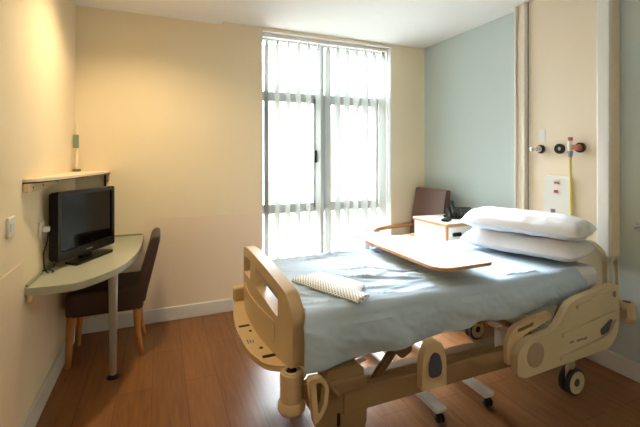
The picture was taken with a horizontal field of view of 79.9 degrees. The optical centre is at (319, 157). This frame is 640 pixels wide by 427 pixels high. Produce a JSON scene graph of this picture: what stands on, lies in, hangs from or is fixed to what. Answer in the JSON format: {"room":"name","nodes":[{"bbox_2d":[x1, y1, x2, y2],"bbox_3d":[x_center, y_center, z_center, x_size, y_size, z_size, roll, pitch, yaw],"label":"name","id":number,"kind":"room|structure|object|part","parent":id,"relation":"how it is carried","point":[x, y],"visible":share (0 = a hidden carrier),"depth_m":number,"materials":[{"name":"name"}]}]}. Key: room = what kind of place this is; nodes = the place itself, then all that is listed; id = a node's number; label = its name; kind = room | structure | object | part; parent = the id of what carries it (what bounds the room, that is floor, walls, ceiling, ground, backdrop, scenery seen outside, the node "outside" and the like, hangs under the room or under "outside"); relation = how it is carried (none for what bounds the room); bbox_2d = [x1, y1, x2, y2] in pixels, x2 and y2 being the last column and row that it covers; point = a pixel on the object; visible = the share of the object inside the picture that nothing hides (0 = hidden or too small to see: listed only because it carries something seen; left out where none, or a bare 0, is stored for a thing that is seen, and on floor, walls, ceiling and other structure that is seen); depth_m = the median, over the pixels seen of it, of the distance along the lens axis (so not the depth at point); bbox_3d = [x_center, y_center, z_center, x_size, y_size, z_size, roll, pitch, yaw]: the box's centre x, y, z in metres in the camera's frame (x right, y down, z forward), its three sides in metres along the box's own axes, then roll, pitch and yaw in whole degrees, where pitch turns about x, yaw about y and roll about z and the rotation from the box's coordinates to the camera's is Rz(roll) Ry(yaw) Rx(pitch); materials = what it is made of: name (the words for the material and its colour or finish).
{"room":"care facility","nodes":[
{"label":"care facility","id":0,"kind":"room"},
{"bbox_2d":[0,0,74,419],"bbox_3d":[-1.187,0.083,0.787,0.300,2.735,5.570,0,0,-23],"label":"wall","id":1,"kind":"structure","parent":0,"point":[37,37],"depth_m":2.10,"materials":[{"name":"beige paint"}]},
{"bbox_2d":[6,216,14,238],"bbox_3d":[-1.423,0.319,1.762,0.016,0.093,0.086,0,0,-23],"label":"light switch","id":2,"kind":"object","parent":1,"relation":"attached to","point":[10,222],"visible":1,"depth_m":1.74,"materials":[{"name":"white plastic"}]},
{"bbox_2d":[0,262,22,426],"bbox_3d":[-0.793,0.927,0.242,0.004,0.805,3.660,0,0,-23],"label":"trim","id":3,"kind":"structure","parent":1,"relation":"attached to","point":[11,284],"depth_m":1.78,"materials":[{"name":"beige paint"}]},
{"bbox_2d":[38,220,49,238],"bbox_3d":[-1.601,0.412,2.221,0.044,0.095,0.085,0,0,-23],"label":"wall socket","id":4,"kind":"object","parent":1,"relation":"attached to","point":[42,228],"visible":1,"depth_m":2.21,"materials":[{"name":"white plastic"}]},
{"bbox_3d":[-1.615,0.412,2.215,0.014,0.095,0.085,0,0,-23],"label":"plate","id":5,"kind":"part","parent":4,"relation":"part of","materials":[{"name":"white plastic"}]},
{"bbox_2d":[42,232,54,272],"bbox_3d":[-1.574,0.547,2.215,0.057,0.235,0.070,0,0,-23],"label":"power cable","id":6,"kind":"object","parent":4,"relation":"attached to","point":[52,270],"visible":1,"depth_m":2.21,"materials":[{"name":"black plastic"}]},
{"bbox_2d":[21,320,75,426],"bbox_3d":[-1.038,1.390,0.850,0.022,0.120,4.970,0,0,-23],"label":"baseboard","id":7,"kind":"structure","parent":1,"relation":"attached to","point":[32,416],"depth_m":2.24,"materials":[{"name":"grey plastic"}]},
{"bbox_2d":[23,171,109,192],"bbox_3d":[-1.636,0.176,2.579,0.253,0.137,1.313,0,0,-23],"label":"corner shelf","id":8,"kind":"object","parent":1,"relation":"attached to","point":[37,183],"visible":0.96,"depth_m":2.30,"materials":[{"name":"beige laminate"}]},
{"bbox_2d":[73,124,80,171],"bbox_3d":[-1.938,-0.081,3.045,0.050,0.378,0.055,0,0,-23],"label":"sensor","id":9,"kind":"object","parent":8,"relation":"on","point":[76,136],"visible":1,"depth_m":3.04,"materials":[{"name":"plastic"}]},
{"bbox_3d":[-1.941,-0.081,3.046,0.022,0.378,0.021,0,0,-23],"label":"rod","id":10,"kind":"part","parent":9,"relation":"part of","materials":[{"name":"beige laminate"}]},
{"bbox_2d":[73,0,232,24],"bbox_3d":[-0.507,-1.270,1.073,1.175,0.030,4.970,0,0,-23],"label":"ceiling","id":11,"kind":"structure","parent":1,"relation":"attached to","point":[208,11],"depth_m":3.19,"materials":[{"name":"white paint"}]},
{"bbox_2d":[75,5,423,319],"bbox_3d":[-0.449,0.083,3.954,3.510,2.735,0.300,0,0,-23],"label":"wall","id":12,"kind":"structure","parent":0,"point":[169,107],"depth_m":3.45,"materials":[{"name":"beige paint"}]},
{"bbox_2d":[82,298,234,333],"bbox_3d":[-0.386,1.390,3.807,3.468,0.120,0.020,0,0,-23],"label":"baseboard","id":13,"kind":"structure","parent":12,"relation":"attached to","point":[96,324],"depth_m":3.38,"materials":[{"name":"white paint"}]},
{"bbox_2d":[144,213,260,309],"bbox_3d":[-1.054,0.931,3.535,1.043,0.797,0.005,0,0,-23],"label":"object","id":14,"kind":"structure","parent":12,"relation":"attached to","point":[189,270],"depth_m":3.51,"materials":[{"name":"beige paint"}]},
{"bbox_2d":[263,37,383,252],"bbox_3d":[0.065,0.048,4.164,1.500,2.605,0.110,0,0,-23],"label":"window","id":15,"kind":"structure","parent":12,"relation":"in","point":[271,93],"depth_m":4.13,"materials":[{"name":"grey metal"}]},
{"bbox_3d":[-0.330,-0.055,4.012,0.611,1.160,0.065,0,0,-23],"label":"casement sash","id":16,"kind":"part","parent":15,"relation":"part of","materials":[{"name":"glass"}]},
{"bbox_3d":[-0.051,-0.015,4.075,0.023,0.130,0.036,0,0,-23],"label":"handle","id":17,"kind":"part","parent":15,"relation":"part of","materials":[{"name":"black plastic"}]},
{"bbox_2d":[263,33,388,258],"bbox_3d":[0.092,0.032,4.094,1.472,2.556,0.120,0,0,-23],"label":"vertical blind","id":18,"kind":"object","parent":15,"relation":"attached to","point":[346,57],"visible":0.9,"depth_m":4.12,"materials":[{"name":"white fabric"}]},
{"bbox_3d":[0.771,-0.352,4.345,0.019,1.705,0.009,0,0,-23],"label":"pull cord","id":19,"kind":"part","parent":18,"relation":"part of","materials":[{"name":"white plastic"}]},
{"bbox_3d":[0.347,-0.055,4.296,0.678,1.160,0.065,0,0,-23],"label":"casement sash","id":20,"kind":"part","parent":15,"relation":"part of","materials":[{"name":"white glass"}]},
{"bbox_2d":[262,30,391,251],"bbox_3d":[0.098,0.048,4.086,1.500,2.605,0.160,0,0,-23],"label":"trim","id":21,"kind":"structure","parent":12,"relation":"attached to","point":[389,203],"depth_m":4.32,"materials":[{"name":"white plastic"}]},
{"bbox_2d":[35,311,639,426],"bbox_3d":[0.570,1.510,1.524,4.110,0.120,5.570,0,0,-23],"label":"floor","id":22,"kind":"structure","parent":0,"point":[193,371],"depth_m":2.36,"materials":[{"name":"wood"}]},
{"bbox_2d":[25,233,143,380],"bbox_3d":[-1.521,1.052,2.637,0.510,0.797,1.287,0,0,-23],"label":"desk","id":23,"kind":"object","parent":22,"relation":"on","point":[126,248],"visible":0.81,"depth_m":2.37,"materials":[{"name":"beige laminate"}]},
{"bbox_2d":[49,186,114,265],"bbox_3d":[-1.550,0.436,2.551,0.128,0.462,0.550,0,0,4],"label":"television","id":24,"kind":"object","parent":23,"relation":"on","point":[81,221],"visible":0.98,"depth_m":2.48,"materials":[{"name":"black plastic"}]},
{"bbox_3d":[-1.369,1.073,2.527,0.060,0.730,0.060,0,0,-23],"label":"leg","id":25,"kind":"part","parent":23,"relation":"part of","materials":[{"name":"metal"}]},
{"bbox_2d":[64,228,160,369],"bbox_3d":[-1.541,1.010,2.900,0.611,0.885,0.410,0,0,-23],"label":"dining chair","id":26,"kind":"object","parent":22,"relation":"on","point":[91,300],"visible":0.98,"depth_m":2.75,"materials":[{"name":"brown wood"}]},
{"bbox_3d":[-1.724,1.270,2.633,0.047,0.363,0.047,0,0,22],"label":"leg","id":27,"kind":"part","parent":26,"relation":"part of","materials":[{"name":"brown wood"}]},
{"bbox_3d":[-1.859,1.270,2.956,0.047,0.363,0.047,0,0,22],"label":"leg","id":28,"kind":"part","parent":26,"relation":"part of","materials":[{"name":"brown wood"}]},
{"bbox_3d":[-1.592,1.015,2.878,0.490,0.180,0.410,0,0,-23],"label":"seat","id":29,"kind":"part","parent":26,"relation":"part of","materials":[{"name":"brown fabric"}]},
{"bbox_3d":[-1.326,1.271,2.800,0.057,0.363,0.057,0,0,22],"label":"leg","id":30,"kind":"part","parent":26,"relation":"part of","materials":[{"name":"brown wood"}]},
{"bbox_3d":[-1.462,1.271,3.123,0.057,0.363,0.057,0,0,22],"label":"leg","id":31,"kind":"part","parent":26,"relation":"part of","materials":[{"name":"brown wood"}]},
{"bbox_3d":[-1.342,0.809,2.983,0.179,0.482,0.409,0,0,-23],"label":"backrest","id":32,"kind":"part","parent":26,"relation":"part of","materials":[{"name":"brown fabric"}]},
{"bbox_2d":[373,187,450,247],"bbox_3d":[0.966,0.894,4.059,0.634,1.119,0.520,0,0,-23],"label":"armchair","id":33,"kind":"object","parent":22,"relation":"on","point":[427,201],"visible":0.31,"depth_m":4.16,"materials":[{"name":"brown leather"}]},
{"bbox_3d":[0.812,0.771,4.250,0.497,0.079,0.050,0,0,-23],"label":"armrest","id":34,"kind":"part","parent":33,"relation":"part of","materials":[{"name":"brown wood"}]},
{"bbox_3d":[1.175,0.743,4.147,0.171,0.815,0.500,0,0,-23],"label":"backrest","id":35,"kind":"part","parent":33,"relation":"part of","materials":[{"name":"brown plastic"}]},
{"bbox_2d":[354,232,493,423],"bbox_3d":[0.629,1.006,2.514,0.495,0.885,1.060,0,0,-23],"label":"table","id":36,"kind":"object","parent":22,"relation":"on","point":[430,255],"visible":0.66,"depth_m":2.24,"materials":[{"name":"white laminate"}]},
{"bbox_3d":[0.495,1.376,2.479,0.070,0.028,0.870,0,0,-23],"label":"leg","id":37,"kind":"part","parent":36,"relation":"part of","materials":[{"name":"white metal"}]},
{"bbox_3d":[0.818,1.376,2.615,0.070,0.028,0.870,0,0,-23],"label":"leg","id":38,"kind":"part","parent":36,"relation":"part of","materials":[{"name":"white metal"}]},
{"bbox_2d":[233,239,636,426],"bbox_3d":[0.715,0.978,2.417,2.455,0.945,1.166,0,0,-23],"label":"hospital bed","id":39,"kind":"object","parent":22,"relation":"on","point":[270,329],"visible":0.7,"depth_m":1.91,"materials":[{"name":"beige plastic"}]},
{"bbox_3d":[-0.342,0.795,2.014,0.029,0.110,0.620,0,0,-24],"label":"footboard panel","id":40,"kind":"part","parent":39,"relation":"part of","materials":[{"name":"beige plastic"}]},
{"bbox_3d":[-0.312,0.700,2.070,0.120,0.390,1.010,0,0,-23],"label":"footboard","id":41,"kind":"part","parent":39,"relation":"part of","materials":[{"name":"beige plastic"}]},
{"bbox_2d":[286,368,296,372],"bbox_3d":[-0.121,0.900,1.619,0.046,0.002,0.046,0,0,-23],"label":"socket","id":42,"kind":"object","parent":39,"relation":"attached to","point":[288,370],"depth_m":1.62,"materials":[{"name":"black plastic"}]},
{"bbox_3d":[-0.056,0.995,1.646,0.150,0.070,0.040,0,0,-23],"label":"roller arm","id":43,"kind":"part","parent":39,"relation":"part of"},
{"bbox_3d":[-0.009,0.979,1.557,0.085,0.184,0.035,0,0,-23],"label":"release lever","id":44,"kind":"part","parent":39,"relation":"part of","materials":[{"name":"beige plastic"}]},
{"bbox_3d":[0.051,0.960,1.591,0.071,0.091,0.027,0,0,-23],"label":"pivot arm","id":45,"kind":"part","parent":39,"relation":"part of"},
{"bbox_3d":[0.273,1.070,1.871,0.382,0.410,0.044,0,0,-23],"label":"lift arm","id":46,"kind":"part","parent":39,"relation":"part of"},
{"bbox_2d":[266,257,596,311],"bbox_3d":[0.672,0.738,2.418,1.930,0.140,0.910,0,0,-23],"label":"mattress","id":47,"kind":"object","parent":39,"relation":"on","point":[588,272],"visible":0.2,"depth_m":2.35,"materials":[{"name":"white fabric"}]},
{"bbox_2d":[270,240,586,374],"bbox_3d":[0.556,0.776,2.352,1.758,0.301,1.033,0,0,-23],"label":"sheet","id":48,"kind":"object","parent":47,"relation":"on","point":[408,303],"visible":0.73,"depth_m":1.94,"materials":[{"name":"blue fabric"}]},
{"bbox_2d":[291,271,369,303],"bbox_3d":[0.083,0.633,1.925,0.451,0.028,0.243,0,0,43],"label":"blanket","id":49,"kind":"object","parent":48,"relation":"on","point":[349,289],"visible":1,"depth_m":1.89,"materials":[{"name":"white fabric"}]},
{"bbox_2d":[460,227,594,261],"bbox_3d":[1.411,0.573,2.647,0.462,0.165,0.750,0,0,-38],"label":"pillow","id":50,"kind":"object","parent":47,"relation":"on","point":[511,242],"visible":0.73,"depth_m":2.44,"materials":[{"name":"white fabric"}]},
{"bbox_2d":[460,206,596,240],"bbox_3d":[1.421,0.443,2.651,0.450,0.163,0.770,0,0,-40],"label":"pillow","id":51,"kind":"object","parent":50,"relation":"on","point":[558,226],"visible":1,"depth_m":2.48,"materials":[{"name":"white fabric"}]},
{"bbox_3d":[0.685,1.280,2.413,1.710,0.060,0.760,0,0,-23],"label":"frame","id":52,"kind":"part","parent":39,"relation":"part of","materials":[{"name":"beige plastic"}]},
{"bbox_3d":[1.366,0.928,2.096,0.828,0.383,0.040,0,0,-23],"label":"rail","id":53,"kind":"part","parent":39,"relation":"part of","materials":[{"name":"beige plastic"}]},
{"bbox_3d":[1.542,1.207,2.354,0.085,0.315,0.044,0,0,-23],"label":"caster stem","id":54,"kind":"part","parent":39,"relation":"part of","materials":[{"name":"beige plastic"}]},
{"bbox_3d":[1.678,0.723,2.878,0.050,0.345,0.870,0,0,-23],"label":"headboard","id":55,"kind":"part","parent":39,"relation":"part of","materials":[{"name":"beige plastic"}]},
{"bbox_3d":[1.868,0.995,2.410,0.210,0.070,0.040,0,0,-23],"label":"roller arm","id":56,"kind":"part","parent":39,"relation":"part of"},
{"bbox_2d":[413,214,473,241],"bbox_3d":[1.252,1.010,3.615,0.549,0.880,0.495,0,0,-23],"label":"locker","id":57,"kind":"object","parent":22,"relation":"on","point":[430,228],"visible":0.24,"depth_m":3.44,"materials":[{"name":"white laminate"}]},
{"bbox_2d":[441,218,450,221],"bbox_3d":[1.145,0.561,3.462,0.064,0.018,0.110,0,0,37],"label":"handset","id":58,"kind":"object","parent":57,"relation":"on","point":[443,219],"visible":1,"depth_m":3.43,"materials":[{"name":"black plastic"}]},
{"bbox_2d":[443,200,471,218],"bbox_3d":[1.321,0.496,3.666,0.270,0.148,0.270,0,0,12],"label":"telephone","id":59,"kind":"object","parent":57,"relation":"on","point":[452,212],"visible":0.87,"depth_m":3.64,"materials":[{"name":"black plastic"}]},
{"bbox_3d":[1.197,0.667,3.333,0.095,0.035,0.018,0,0,-23],"label":"handle","id":60,"kind":"part","parent":57,"relation":"part of","materials":[{"name":"black plastic"}]},
{"bbox_3d":[1.337,0.697,3.413,0.483,0.186,0.020,0,0,-23],"label":"drawer","id":61,"kind":"part","parent":57,"relation":"part of","materials":[{"name":"white laminate"}]},
{"bbox_2d":[223,0,532,48],"bbox_3d":[0.570,-1.360,1.524,4.110,0.150,5.570,0,0,-23],"label":"ceiling","id":62,"kind":"structure","parent":0,"point":[423,24],"depth_m":3.47,"materials":[{"name":"white paint"}]},
{"bbox_2d":[424,0,639,362],"bbox_3d":[2.327,0.083,2.261,0.300,2.735,5.570,0,0,-23],"label":"wall","id":63,"kind":"structure","parent":0,"point":[469,75],"depth_m":3.60,"materials":[{"name":"teal paint"}]},
{"bbox_2d":[514,0,619,256],"bbox_3d":[1.834,-0.310,2.910,0.105,1.941,0.752,0,0,-23],"label":"panel","id":64,"kind":"object","parent":63,"relation":"attached to","point":[567,52],"visible":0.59,"depth_m":2.80,"materials":[{"name":"beige laminate"}]},
{"bbox_2d":[530,145,544,152],"bbox_3d":[1.711,-0.070,3.017,0.110,0.068,0.068,0,0,-23],"label":"outlet","id":65,"kind":"object","parent":64,"relation":"attached to","point":[540,148],"visible":1,"depth_m":3.01,"materials":[{"name":"black plastic"}]},
{"bbox_3d":[1.709,-0.070,3.021,0.108,0.052,0.052,0,0,-23],"label":"knob","id":66,"kind":"part","parent":65,"relation":"part of","materials":[{"name":"silver metal"}]},
{"bbox_2d":[539,129,544,141],"bbox_3d":[1.762,-0.177,3.035,0.003,0.105,0.055,0,0,-23],"label":"sign","id":67,"kind":"object","parent":64,"relation":"attached to","point":[541,131],"visible":1,"depth_m":3.03,"materials":[{"name":"white plastic"}]},
{"bbox_2d":[544,175,569,214],"bbox_3d":[1.801,0.300,2.902,0.034,0.330,0.210,0,0,-23],"label":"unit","id":68,"kind":"object","parent":64,"relation":"attached to","point":[556,188],"visible":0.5,"depth_m":2.89,"materials":[{"name":"white plastic"}]},
{"bbox_2d":[554,144,564,153],"bbox_3d":[1.822,-0.070,2.866,0.022,0.076,0.128,0,0,-23],"label":"outlet","id":69,"kind":"object","parent":64,"relation":"attached to","point":[559,148],"visible":0.7,"depth_m":2.88,"materials":[{"name":"black plastic"}]},
{"bbox_3d":[1.854,-0.310,2.909,0.069,1.941,0.540,0,0,-23],"label":"panel","id":70,"kind":"part","parent":64,"relation":"part of","materials":[{"name":"beige laminate"}]},
{"bbox_2d":[567,137,585,156],"bbox_3d":[1.844,-0.077,2.754,0.068,0.145,0.102,0,0,-23],"label":"outlet","id":71,"kind":"object","parent":64,"relation":"attached to","point":[579,147],"visible":1,"depth_m":2.76,"materials":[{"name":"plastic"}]},
{"bbox_2d":[569,157,572,215],"bbox_3d":[1.817,0.238,2.772,0.033,0.487,0.024,0,0,-23],"label":"tube","id":72,"kind":"object","parent":71,"relation":"hanging from","point":[570,158],"visible":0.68,"depth_m":2.77,"materials":[{"name":"yellow plastic"}]},
{"bbox_2d":[504,314,639,382],"bbox_3d":[2.178,1.390,2.198,0.022,0.120,4.970,0,0,-23],"label":"baseboard","id":73,"kind":"structure","parent":63,"relation":"attached to","point":[629,368],"depth_m":2.60,"materials":[{"name":"grey plastic"}]},
{"bbox_2d":[634,221,639,230],"bbox_3d":[2.046,0.443,2.468,0.055,0.065,0.030,0,0,-23],"label":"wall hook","id":74,"kind":"object","parent":63,"relation":"attached to","point":[637,227],"visible":1,"depth_m":2.47,"materials":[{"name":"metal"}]},
{"label":"outside","id":75,"kind":"structure","parent":0,"visible":0},
{"bbox_2d":[263,238,360,258],"bbox_3d":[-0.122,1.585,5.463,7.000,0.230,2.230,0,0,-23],"label":"ground","id":76,"kind":"structure","parent":75,"point":[292,246],"depth_m":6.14,"materials":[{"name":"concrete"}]},
{"bbox_2d":[263,178,377,250],"bbox_3d":[-0.167,0.895,5.569,5.200,1.150,0.040,0,0,-23],"label":"balcony railing","id":77,"kind":"object","parent":76,"relation":"on","point":[341,180],"visible":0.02,"depth_m":5.60,"materials":[{"name":"metal"}]},
{"bbox_3d":[-0.167,0.335,5.569,5.200,0.030,0.040,0,0,-23],"label":"rail","id":78,"kind":"part","parent":77,"relation":"part of","materials":[{"name":"metal"}]},
{"bbox_3d":[0.308,0.910,5.768,0.030,1.120,0.030,0,0,-23],"label":"railing post","id":79,"kind":"part","parent":77,"relation":"part of","materials":[{"name":"metal"}]}
]}

